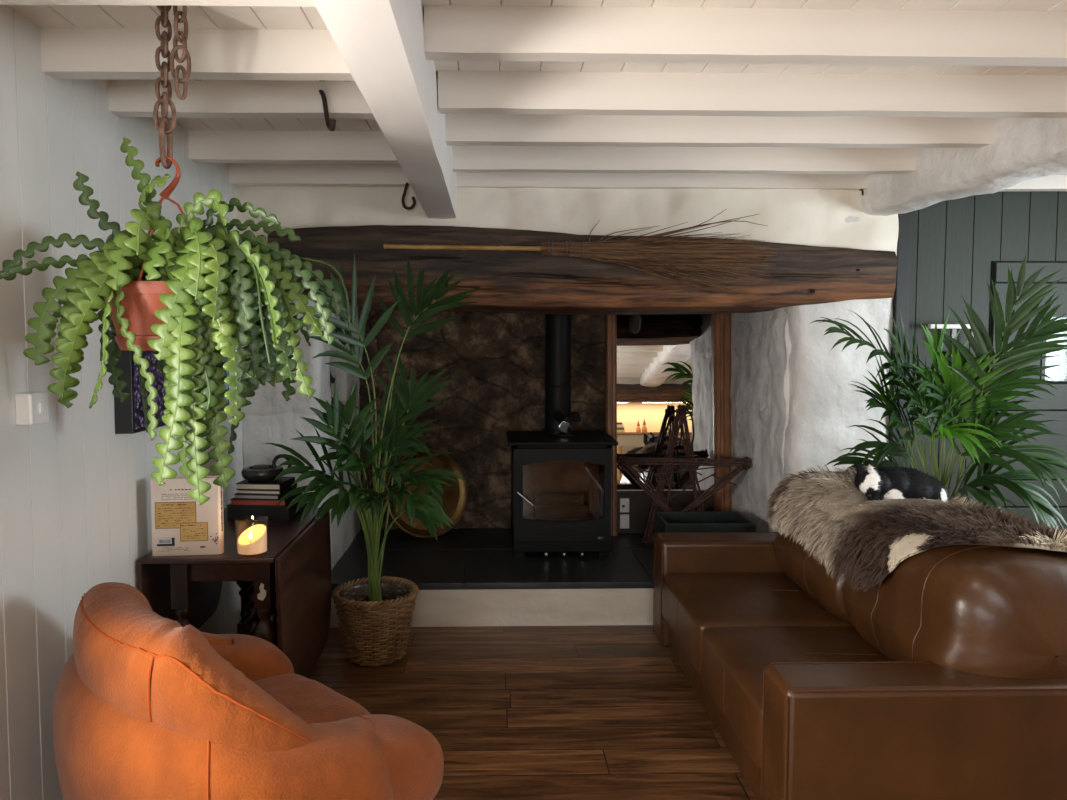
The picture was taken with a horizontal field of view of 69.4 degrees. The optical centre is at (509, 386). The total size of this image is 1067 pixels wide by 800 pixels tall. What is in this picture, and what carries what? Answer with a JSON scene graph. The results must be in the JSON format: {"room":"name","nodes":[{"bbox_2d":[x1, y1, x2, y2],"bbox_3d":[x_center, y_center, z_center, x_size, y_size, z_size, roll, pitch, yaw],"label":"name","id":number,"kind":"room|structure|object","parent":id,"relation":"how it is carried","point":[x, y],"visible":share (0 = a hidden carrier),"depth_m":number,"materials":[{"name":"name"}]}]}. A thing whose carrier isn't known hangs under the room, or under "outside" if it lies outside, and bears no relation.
{"room":"traditional dwelling","nodes":[
{"label":"traditional dwelling","id":0,"kind":"room"},
{"bbox_2d":[0,4,243,799],"bbox_3d":[-1.552,0.215,1.283,0.450,2.420,7.800,0,3,-1],"label":"wall","id":1,"kind":"structure","parent":0,"point":[76,516],"depth_m":2.28,"materials":[{"name":"white paint"}]},
{"bbox_2d":[15,392,48,425],"bbox_3d":[-1.323,0.059,2.136,0.051,0.088,0.086,0,3,-1],"label":"light switch","id":2,"kind":"object","parent":1,"relation":"attached to","point":[31,407],"visible":1,"depth_m":2.10,"materials":[{"name":"white plastic"}]},
{"bbox_2d":[112,339,228,433],"bbox_3d":[-1.334,-0.102,3.110,0.066,0.470,0.965,0,3,-1],"label":"wall picture","id":3,"kind":"object","parent":1,"relation":"attached to","point":[129,414],"visible":0.24,"depth_m":2.66,"materials":[{"name":"black"}]},
{"bbox_2d":[0,137,350,504],"bbox_3d":[-0.842,-0.189,2.070,0.820,0.905,0.541,0,3,-1],"label":"cactus","id":4,"kind":"object","parent":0,"point":[167,294],"visible":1,"depth_m":1.89,"materials":[{"name":"plant"}]},
{"bbox_2d":[242,292,361,620],"bbox_3d":[-1.206,0.034,4.600,0.448,2.450,1.296,0,3,-1],"label":"wall","id":5,"kind":"structure","parent":0,"point":[270,418],"depth_m":3.98,"materials":[{"name":"paint"}]},
{"bbox_2d":[329,357,334,404],"bbox_3d":[-1.044,-0.044,4.404,0.106,0.288,0.089,0,3,-1],"label":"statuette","id":6,"kind":"object","parent":5,"relation":"in","point":[332,379],"visible":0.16,"depth_m":4.38,"materials":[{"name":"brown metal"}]},
{"bbox_2d":[358,306,604,530],"bbox_3d":[0.235,-0.048,5.289,2.787,2.331,0.333,0,3,-1],"label":"wall","id":7,"kind":"structure","parent":0,"point":[496,361],"depth_m":5.16,"materials":[{"name":"stone"}]},
{"bbox_2d":[276,625,756,799],"bbox_3d":[1.277,1.462,1.214,6.200,0.060,8.400,0,3,-1],"label":"floor","id":8,"kind":"structure","parent":0,"point":[591,712],"depth_m":3.15,"materials":[{"name":"brown wood"}]},
{"bbox_2d":[137,507,331,676],"bbox_3d":[-1.097,0.953,3.226,0.523,0.720,0.867,0,3,-1],"label":"table","id":9,"kind":"object","parent":8,"relation":"on","point":[289,583],"visible":0.65,"depth_m":3.00,"materials":[{"name":"brown wood"}]},
{"bbox_2d":[151,476,223,555],"bbox_3d":[-1.184,0.473,2.837,0.245,0.284,0.052,0,3,-6],"label":"cookbook","id":10,"kind":"object","parent":9,"relation":"on","point":[180,525],"visible":0.98,"depth_m":2.81,"materials":[{"name":"beige paper"}]},
{"bbox_2d":[235,524,268,554],"bbox_3d":[-0.944,0.549,2.820,0.115,0.135,0.115,0,3,-1],"label":"candle","id":11,"kind":"object","parent":9,"relation":"on","point":[253,540],"visible":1,"depth_m":2.81,"materials":[{"name":"yellow wax"}]},
{"bbox_2d":[226,502,306,520],"bbox_3d":[-1.099,0.546,3.498,0.281,0.062,0.240,0,3,5],"label":"book","id":12,"kind":"object","parent":9,"relation":"on","point":[233,512],"visible":0.5,"depth_m":3.38,"materials":[{"name":"black paper"}]},
{"bbox_2d":[230,493,301,505],"bbox_3d":[-1.098,0.501,3.485,0.247,0.029,0.220,0,3,4],"label":"book","id":13,"kind":"object","parent":12,"relation":"on","point":[234,502],"visible":0.45,"depth_m":3.38,"materials":[{"name":"brown paper"}]},
{"bbox_2d":[234,488,295,499],"bbox_3d":[-1.103,0.476,3.479,0.203,0.022,0.210,0,3,6],"label":"book","id":14,"kind":"object","parent":13,"relation":"on","point":[237,496],"visible":0.5,"depth_m":3.38,"materials":[{"name":"grey paper"}]},
{"bbox_2d":[238,483,296,494],"bbox_3d":[-1.089,0.456,3.468,0.195,0.020,0.190,0,3,7],"label":"book","id":15,"kind":"object","parent":14,"relation":"on","point":[257,492],"visible":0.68,"depth_m":3.38,"materials":[{"name":"black paper"}]},
{"bbox_2d":[236,477,294,489],"bbox_3d":[-1.096,0.432,3.461,0.199,0.029,0.180,0,3,5],"label":"book","id":16,"kind":"object","parent":15,"relation":"on","point":[281,483],"visible":0.71,"depth_m":3.38,"materials":[{"name":"black paper"}]},
{"bbox_2d":[241,454,291,482],"bbox_3d":[-1.105,0.359,3.447,0.186,0.118,0.186,3,5,44],"label":"oil lamp dish","id":17,"kind":"object","parent":16,"relation":"on","point":[260,473],"visible":0.84,"depth_m":3.39,"materials":[{"name":"brown metal"}]},
{"bbox_2d":[53,582,444,799],"bbox_3d":[-0.770,0.949,2.100,1.160,0.835,0.786,3,5,45],"label":"armchair","id":18,"kind":"object","parent":8,"relation":"on","point":[148,706],"visible":1,"depth_m":1.74,"materials":[{"name":"orange leather"}]},
{"bbox_2d":[252,673,370,723],"bbox_3d":[-0.720,1.049,2.156,0.628,0.265,0.625,3,5,44],"label":"seat cushion","id":19,"kind":"object","parent":18,"relation":"on","point":[312,700],"depth_m":2.27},
{"bbox_2d":[331,576,418,665],"bbox_3d":[-0.641,1.121,3.679,0.411,0.324,0.411,3,4,39],"label":"wicker basket","id":20,"kind":"object","parent":8,"relation":"on","point":[351,611],"visible":0.98,"depth_m":3.56,"materials":[{"name":"brown wicker"}]},
{"bbox_2d":[262,252,483,660],"bbox_3d":[-0.575,0.328,3.421,0.669,1.905,0.896,3,4,40],"label":"potted palm","id":21,"kind":"object","parent":20,"relation":"in","point":[339,415],"visible":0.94,"depth_m":3.48,"materials":[{"name":"plant"}]},
{"bbox_2d":[330,588,653,626],"bbox_3d":[0.449,1.120,4.704,3.010,0.215,1.260,0,3,-1],"label":"hearth riser","id":22,"kind":"object","parent":8,"relation":"on","point":[630,606],"visible":0.07,"depth_m":4.07,"materials":[{"name":"paint"}]},
{"bbox_2d":[331,528,654,589],"bbox_3d":[0.449,1.008,4.686,3.010,0.040,1.282,0,3,-1],"label":"hearth slab","id":23,"kind":"object","parent":22,"relation":"on","point":[459,558],"visible":0.36,"depth_m":4.37,"materials":[{"name":"black stone"}]},
{"bbox_2d":[385,449,467,537],"bbox_3d":[-0.536,0.686,4.986,0.576,0.567,0.118,-2,4,-29],"label":"brass tray","id":24,"kind":"object","parent":23,"relation":"on","point":[454,499],"visible":0.49,"depth_m":5.04,"materials":[{"name":"gold metal"}]},
{"bbox_2d":[506,314,617,556],"bbox_3d":[0.300,0.093,4.663,0.635,1.790,0.555,0,3,-1],"label":"wood stove","id":25,"kind":"object","parent":23,"relation":"on","point":[561,486],"visible":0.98,"depth_m":4.58,"materials":[{"name":"black metal"}]},
{"bbox_2d":[553,409,580,436],"bbox_3d":[0.343,0.216,4.682,0.170,0.167,0.084,0,3,-1],"label":"fan","id":26,"kind":"object","parent":25,"relation":"on","point":[559,415],"visible":1,"depth_m":4.66,"materials":[{"name":"black metal"}]},
{"bbox_2d":[605,313,731,535],"bbox_3d":[1.041,0.085,5.060,0.824,1.760,0.185,0,3,-1],"label":"mirror","id":27,"kind":"object","parent":23,"relation":"on","point":[655,364],"visible":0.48,"depth_m":5.06,"materials":[{"name":"silver metal"}]},
{"bbox_2d":[619,514,628,528],"bbox_3d":[0.752,0.882,5.061,0.062,0.093,0.032,0,3,-1],"label":"socket","id":28,"kind":"object","parent":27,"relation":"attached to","point":[623,518],"visible":1,"depth_m":5.05,"materials":[{"name":"white plastic"}]},
{"bbox_2d":[619,498,628,511],"bbox_3d":[0.751,0.776,5.054,0.062,0.093,0.032,0,3,-1],"label":"socket","id":29,"kind":"object","parent":27,"relation":"attached to","point":[623,502],"visible":1,"depth_m":5.04,"materials":[{"name":"white plastic"}]},
{"bbox_2d":[616,405,750,544],"bbox_3d":[1.085,0.575,4.828,0.821,0.916,0.263,1,4,20],"label":"star","id":30,"kind":"object","parent":23,"relation":"on","point":[741,464],"visible":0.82,"depth_m":4.82,"materials":[{"name":"brown"}]},
{"bbox_2d":[654,511,755,533],"bbox_3d":[1.095,0.873,4.367,0.494,0.268,0.310,0,3,-1],"label":"wooden crate","id":31,"kind":"object","parent":23,"relation":"on","point":[717,521],"visible":0.47,"depth_m":4.39,"materials":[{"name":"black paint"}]},
{"bbox_2d":[653,530,1066,799],"bbox_3d":[1.245,0.888,2.943,1.054,0.882,1.720,0,3,-1],"label":"leather sofa","id":32,"kind":"object","parent":8,"relation":"on","point":[950,683],"visible":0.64,"depth_m":2.18,"materials":[{"name":"brown leather"}]},
{"bbox_2d":[662,573,851,672],"bbox_3d":[1.034,0.980,3.284,0.643,0.236,0.673,0,3,-1],"label":"seat cushion","id":33,"kind":"object","parent":32,"relation":"on","point":[692,603],"depth_m":3.17,"materials":[{"name":"brown leather"}]},
{"bbox_2d":[701,626,892,769],"bbox_3d":[1.048,1.019,2.609,0.644,0.234,0.674,0,3,-1],"label":"seat cushion","id":34,"kind":"object","parent":32,"relation":"on","point":[734,659],"depth_m":2.64,"materials":[{"name":"brown leather"}]},
{"bbox_2d":[774,530,852,625],"bbox_3d":[1.489,0.680,3.235,0.555,0.500,0.721,0,3,-1],"label":"cushion","id":35,"kind":"object","parent":32,"relation":"on","point":[796,571],"depth_m":3.15,"materials":[{"name":"brown leather"}]},
{"bbox_2d":[765,463,1066,600],"bbox_3d":[1.508,0.540,2.900,0.709,0.335,1.346,0,3,-1],"label":"fur throw","id":36,"kind":"object","parent":32,"relation":"on","point":[861,538],"visible":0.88,"depth_m":2.71,"materials":[{"name":"grey fur"}]},
{"bbox_2d":[852,460,949,502],"bbox_3d":[1.515,0.397,3.031,0.400,0.241,0.296,0,3,-1],"label":"cat","id":37,"kind":"object","parent":36,"relation":"on","point":[875,482],"visible":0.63,"depth_m":2.94},
{"bbox_2d":[842,545,1066,678],"bbox_3d":[1.502,0.722,2.519,0.555,0.495,0.781,0,3,-1],"label":"cushion","id":38,"kind":"object","parent":32,"relation":"on","point":[963,611],"depth_m":2.20,"materials":[{"name":"brown leather"}]},
{"bbox_2d":[811,255,1066,531],"bbox_3d":[1.972,0.345,3.547,1.209,1.897,0.703,0,3,8],"label":"potted palm","id":39,"kind":"object","parent":8,"relation":"on","point":[964,379],"visible":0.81,"depth_m":3.47,"materials":[{"name":"green plant"}]},
{"bbox_2d":[7,0,1066,130],"bbox_3d":[1.277,-1.004,1.070,6.200,0.080,8.400,0,3,-1],"label":"ceiling","id":40,"kind":"structure","parent":0,"point":[42,15],"depth_m":2.17,"materials":[{"name":"beige paint"}]},
{"bbox_2d":[0,0,315,7],"bbox_3d":[-0.861,-0.944,1.746,0.985,0.129,0.073,0,3,-1],"label":"ceiling beam","id":41,"kind":"structure","parent":40,"relation":"attached to","point":[264,3],"depth_m":1.77,"materials":[{"name":"beige paint"}]},
{"bbox_2d":[153,5,190,168],"bbox_3d":[-0.886,-0.854,2.015,0.098,0.558,0.036,0,3,-1],"label":"chain","id":42,"kind":"object","parent":40,"relation":"hanging from","point":[164,68],"visible":0.94,"depth_m":2.01,"materials":[{"name":"brown metal"}]},
{"bbox_2d":[104,281,173,349],"bbox_3d":[-0.916,-0.185,2.054,0.310,0.172,0.310,0,3,-1],"label":"pot","id":43,"kind":"object","parent":42,"relation":"hanging from","point":[140,302],"depth_m":1.92,"materials":[{"name":"ceramic"}]},
{"bbox_2d":[41,27,353,80],"bbox_3d":[-0.873,-0.974,2.255,0.987,0.128,0.072,0,3,-1],"label":"ceiling beam","id":44,"kind":"structure","parent":40,"relation":"attached to","point":[66,53],"depth_m":2.22,"materials":[{"name":"beige paint"}]},
{"bbox_2d":[109,79,374,118],"bbox_3d":[-0.881,-0.997,2.643,0.984,0.128,0.077,0,3,-1],"label":"ceiling beam","id":45,"kind":"structure","parent":40,"relation":"attached to","point":[127,97],"depth_m":2.61,"materials":[{"name":"beige paint"}]},
{"bbox_2d":[319,90,335,130],"bbox_3d":[-0.615,-0.928,2.580,0.031,0.146,0.101,-3,4,-38],"label":"iron hook","id":46,"kind":"object","parent":45,"relation":"attached to","point":[330,123],"visible":1,"depth_m":2.58,"materials":[{"name":"brown metal"}]},
{"bbox_2d":[188,130,399,163],"bbox_3d":[-0.895,-1.036,3.323,0.985,0.129,0.072,0,3,-1],"label":"ceiling beam","id":47,"kind":"structure","parent":40,"relation":"attached to","point":[204,146],"depth_m":3.29,"materials":[{"name":"beige paint"}]},
{"bbox_2d":[229,163,411,186],"bbox_3d":[-0.904,-1.063,3.822,0.985,0.129,0.074,0,3,-1],"label":"ceiling beam","id":48,"kind":"structure","parent":40,"relation":"attached to","point":[240,174],"depth_m":3.79,"materials":[{"name":"beige paint"}]},
{"bbox_2d":[401,182,415,209],"bbox_3d":[-0.498,-0.938,3.794,0.071,0.132,0.036,0,3,-1],"label":"iron hook","id":49,"kind":"object","parent":48,"relation":"attached to","point":[406,184],"visible":1,"depth_m":3.78,"materials":[{"name":"brown metal"}]},
{"bbox_2d":[313,0,455,219],"bbox_3d":[-0.276,-0.804,0.664,0.154,0.292,6.632,0,3,-1],"label":"ceiling beam","id":50,"kind":"structure","parent":40,"relation":"attached to","point":[380,43],"depth_m":1.94,"materials":[{"name":"white paint"}]},
{"bbox_2d":[445,114,997,147],"bbox_3d":[1.791,-1.021,3.058,4.086,0.132,0.075,0,3,-1],"label":"ceiling beam","id":51,"kind":"structure","parent":40,"relation":"attached to","point":[512,130],"depth_m":3.01,"materials":[{"name":"beige paint"}]},
{"bbox_2d":[424,5,1066,65],"bbox_3d":[1.810,-0.967,2.140,4.085,0.130,0.074,0,3,-1],"label":"ceiling beam","id":52,"kind":"structure","parent":40,"relation":"attached to","point":[651,34],"depth_m":2.09,"materials":[{"name":"beige paint"}]},
{"bbox_2d":[437,70,1066,117],"bbox_3d":[1.799,-0.996,2.639,4.087,0.130,0.073,0,3,-1],"label":"ceiling beam","id":53,"kind":"structure","parent":40,"relation":"attached to","point":[458,92],"depth_m":2.59,"materials":[{"name":"beige paint"}]},
{"bbox_2d":[452,145,1066,174],"bbox_3d":[1.781,-1.048,3.538,4.083,0.130,0.076,0,3,-1],"label":"ceiling beam","id":54,"kind":"structure","parent":40,"relation":"attached to","point":[465,158],"depth_m":3.48,"materials":[{"name":"beige paint"}]},
{"bbox_2d":[456,172,1066,190],"bbox_3d":[1.772,-1.072,3.926,4.085,0.131,0.074,0,3,-1],"label":"ceiling beam","id":55,"kind":"structure","parent":40,"relation":"attached to","point":[531,180],"depth_m":3.88,"materials":[{"name":"beige paint"}]},
{"bbox_2d":[862,118,1066,216],"bbox_3d":[2.307,-0.815,0.724,0.377,0.297,6.671,0,3,-6],"label":"beam","id":56,"kind":"structure","parent":40,"relation":"attached to","point":[1022,149],"depth_m":3.17,"materials":[{"name":"paint"}]},
{"bbox_2d":[234,186,898,255],"bbox_3d":[0.296,-0.919,4.139,3.408,0.518,0.483,0,3,-1],"label":"wall","id":57,"kind":"structure","parent":0,"point":[817,217],"depth_m":3.92,"materials":[{"name":"beige paint"}]},
{"bbox_2d":[267,225,896,314],"bbox_3d":[0.374,-0.612,4.114,3.179,0.433,0.478,0,3,-1],"label":"mantel beam","id":58,"kind":"structure","parent":57,"relation":"attached to","point":[527,282],"depth_m":3.89,"materials":[{"name":"brown wood"}]},
{"bbox_2d":[384,209,777,295],"bbox_3d":[0.360,-0.669,3.838,1.973,0.429,0.070,0,3,0],"label":"broom","id":59,"kind":"object","parent":58,"relation":"attached to","point":[685,254],"visible":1,"depth_m":3.83,"materials":[{"name":"brown wood"}]},
{"bbox_2d":[732,295,893,500],"bbox_3d":[1.738,0.026,4.664,0.573,2.477,1.313,0,3,-1],"label":"wall","id":60,"kind":"structure","parent":0,"point":[823,404],"depth_m":4.02,"materials":[{"name":"paint"}]},
{"bbox_2d":[730,307,788,531],"bbox_3d":[1.481,0.252,4.671,0.084,1.575,1.103,0,3,-1],"label":"wall","id":61,"kind":"structure","parent":60,"relation":"attached to","point":[767,383],"depth_m":4.49,"materials":[{"name":"white paint"}]},
{"bbox_2d":[887,210,911,465],"bbox_3d":[2.035,0.059,4.124,0.070,2.400,0.200,0,3,-1],"label":"trim","id":62,"kind":"structure","parent":60,"relation":"attached to","point":[901,294],"depth_m":3.99,"materials":[{"name":"black paint"}]},
{"bbox_2d":[904,191,1066,507],"bbox_3d":[2.914,0.050,4.191,1.800,2.410,0.200,0,3,-1],"label":"wall","id":63,"kind":"structure","parent":0,"point":[955,243],"depth_m":4.04,"materials":[{"name":"paint"}]},
{"bbox_2d":[928,324,973,361],"bbox_3d":[2.293,-0.222,4.023,0.241,0.212,0.071,0,3,-1],"label":"wall bracket","id":64,"kind":"object","parent":63,"relation":"attached to","point":[953,328],"visible":0.46,"depth_m":3.98,"materials":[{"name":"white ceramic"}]},
{"bbox_2d":[983,261,1066,535],"bbox_3d":[2.977,0.301,4.079,0.952,1.923,0.076,0,3,-1],"label":"door","id":65,"kind":"structure","parent":63,"relation":"in","point":[1057,404],"depth_m":4.06,"materials":[{"name":"black"}]},
{"bbox_2d":[1045,317,1066,380],"bbox_3d":[2.950,-0.201,4.101,0.280,0.361,0.006,0,3,-1],"label":"window","id":66,"kind":"structure","parent":65,"relation":"attached to","point":[1057,373],"depth_m":4.10,"materials":[{"name":"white glass"}]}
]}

